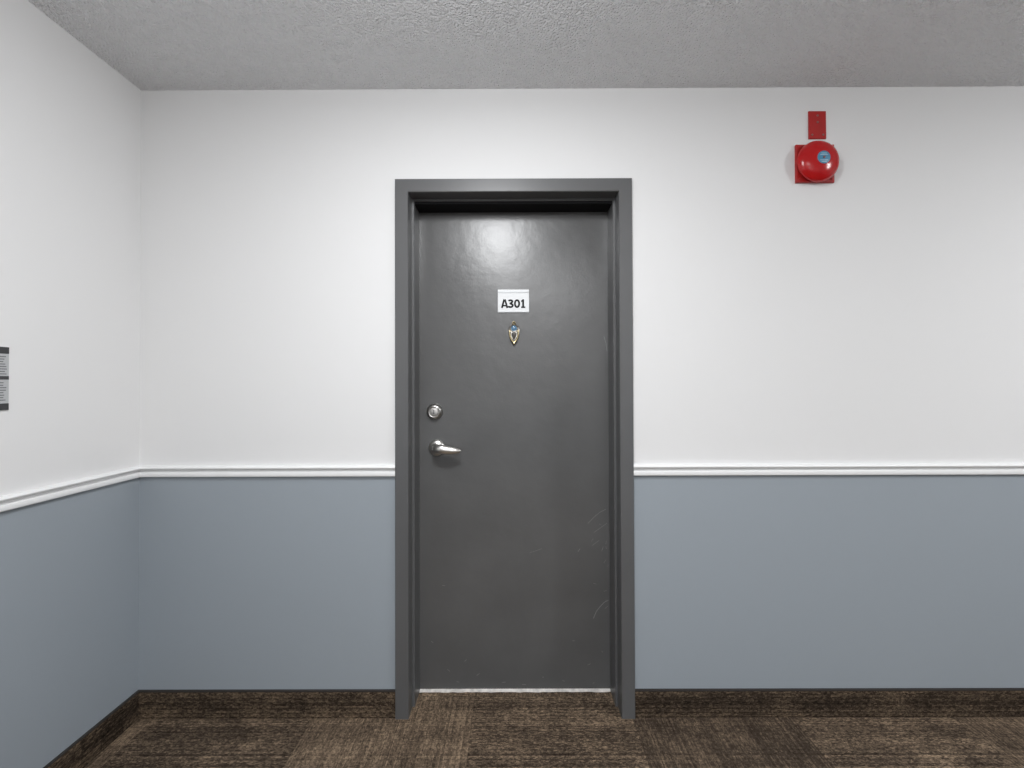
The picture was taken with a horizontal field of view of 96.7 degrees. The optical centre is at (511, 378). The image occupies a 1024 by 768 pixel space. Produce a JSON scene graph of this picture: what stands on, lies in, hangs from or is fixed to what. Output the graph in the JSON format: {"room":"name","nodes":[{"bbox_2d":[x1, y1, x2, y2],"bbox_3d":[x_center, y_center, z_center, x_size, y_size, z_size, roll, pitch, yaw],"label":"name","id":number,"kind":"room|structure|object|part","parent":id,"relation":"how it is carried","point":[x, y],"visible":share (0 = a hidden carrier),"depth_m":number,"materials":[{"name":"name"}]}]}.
{"room":"apartment building hallway","nodes":[
{"label":"apartment building hallway","id":0,"kind":"room"},
{"bbox_2d":[0,0,140,767],"bbox_3d":[-1.506,0.066,-0.338,0.120,2.425,4.200,0,-1,0],"label":"wall","id":1,"kind":"structure","parent":0,"point":[70,122],"depth_m":1.47,"materials":[{"name":"paint"}]},
{"bbox_2d":[0,347,8,409],"bbox_3d":[-1.441,-0.002,1.172,0.004,0.179,0.260,0,-1,0],"label":"notice","id":2,"kind":"object","parent":1,"relation":"attached to","point":[4,351],"visible":1,"depth_m":1.29,"materials":[{"name":"grey paper"}]},
{"bbox_2d":[0,466,139,511],"bbox_3d":[-1.435,0.335,-0.341,0.018,0.044,4.200,0,-1,0],"label":"trim","id":3,"kind":"structure","parent":1,"relation":"attached to","point":[37,495],"depth_m":1.45,"materials":[{"name":"white wood"}]},
{"bbox_2d":[43,691,138,767],"bbox_3d":[-1.437,1.226,-0.354,0.010,0.105,4.190,0,-1,0],"label":"baseboard","id":4,"kind":"structure","parent":1,"relation":"attached to","point":[80,753],"depth_m":1.58,"materials":[{"name":"carpet"}]},
{"bbox_2d":[27,0,1023,90],"bbox_3d":[1.573,-1.207,-0.291,6.285,0.100,4.520,0,-1,0],"label":"ceiling","id":5,"kind":"structure","parent":0,"point":[154,45],"depth_m":1.53,"materials":[{"name":"white paint"}]},
{"bbox_2d":[84,688,1023,767],"bbox_3d":[1.581,1.318,-0.317,6.285,0.100,4.520,0,-1,0],"label":"floor","id":6,"kind":"structure","parent":0,"point":[452,729],"depth_m":1.63,"materials":[{"name":"carpet"}]},
{"bbox_2d":[419,688,610,692],"bbox_3d":[0.013,1.293,1.888,0.791,0.008,0.013,0,-1,0],"label":"threshold","id":7,"kind":"object","parent":6,"relation":"on","point":[567,689],"visible":1,"depth_m":1.89,"materials":[{"name":"silver metal"}]},
{"bbox_2d":[138,86,1023,689],"bbox_3d":[1.582,0.078,1.856,6.285,2.425,0.200,0,-1,0],"label":"wall","id":8,"kind":"structure","parent":0,"point":[875,313],"depth_m":1.76,"materials":[{"name":"paint"}]},
{"bbox_2d":[137,689,394,718],"bbox_3d":[-0.941,1.246,1.744,0.992,0.105,0.010,0,-1,0],"label":"baseboard","id":9,"kind":"structure","parent":8,"relation":"attached to","point":[212,703],"depth_m":1.74,"materials":[{"name":"carpet"}]},
{"bbox_2d":[140,465,394,476],"bbox_3d":[-0.944,0.355,1.749,0.992,0.044,0.018,0,-1,0],"label":"trim","id":10,"kind":"structure","parent":8,"relation":"attached to","point":[188,470],"depth_m":1.74,"materials":[{"name":"white wood"}]},
{"bbox_2d":[419,212,609,687],"bbox_3d":[0.009,0.285,1.891,0.807,2.004,0.119,0,-1,0],"label":"door","id":11,"kind":"structure","parent":8,"relation":"in","point":[514,406],"depth_m":1.91,"materials":[{"name":"grey metal"}]},
{"bbox_3d":[-0.315,0.288,1.891,0.068,0.068,0.030,0,-1,0],"label":"lever handle","id":12,"kind":"part","parent":11,"relation":"part of","materials":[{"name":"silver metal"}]},
{"bbox_3d":[-0.266,0.287,1.855,0.119,0.041,0.046,0,-1,0],"label":"lever","id":13,"kind":"part","parent":11,"relation":"part of","materials":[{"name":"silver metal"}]},
{"bbox_2d":[414,201,611,212],"bbox_3d":[0.005,-0.706,1.869,0.793,0.010,0.092,0,-1,0],"label":"seal","id":14,"kind":"object","parent":11,"relation":"attached to","point":[479,206],"visible":1,"depth_m":1.85,"materials":[{"name":"black rubber"}]},
{"bbox_2d":[498,289,528,312],"bbox_3d":[0.006,-0.327,1.909,0.131,0.096,0.006,0,-1,0],"label":"number sign","id":15,"kind":"object","parent":11,"relation":"attached to","point":[514,300],"visible":1,"depth_m":1.91,"materials":[{"name":"white plastic"}]},
{"bbox_2d":[395,178,634,718],"bbox_3d":[0.009,0.262,1.850,0.914,2.068,0.214,0,-1,0],"label":"door frame","id":16,"kind":"structure","parent":8,"relation":"attached to","point":[618,191],"depth_m":1.75,"materials":[{"name":"grey metal"}]},
{"bbox_2d":[795,111,838,183],"bbox_3d":[1.171,-0.895,1.735,0.158,0.285,0.064,0,-1,0],"label":"bell","id":17,"kind":"object","parent":8,"relation":"attached to","point":[815,161],"visible":1,"depth_m":1.73,"materials":[{"name":"red metal"}]},
{"bbox_3d":[1.183,-0.984,1.765,0.066,0.108,0.006,0,-1,0],"label":"mounting plate","id":18,"kind":"part","parent":17,"relation":"part of","materials":[{"name":"red metal"}]},
{"bbox_2d":[634,463,1023,475],"bbox_3d":[2.535,0.343,1.742,4.139,0.044,0.018,0,-1,0],"label":"trim","id":19,"kind":"structure","parent":8,"relation":"attached to","point":[830,468],"depth_m":1.74,"materials":[{"name":"white wood"}]},
{"bbox_2d":[635,688,1023,717],"bbox_3d":[2.538,1.234,1.737,4.139,0.105,0.010,0,-1,0],"label":"baseboard","id":20,"kind":"structure","parent":8,"relation":"attached to","point":[692,702],"depth_m":1.74,"materials":[{"name":"carpet"}]}
]}

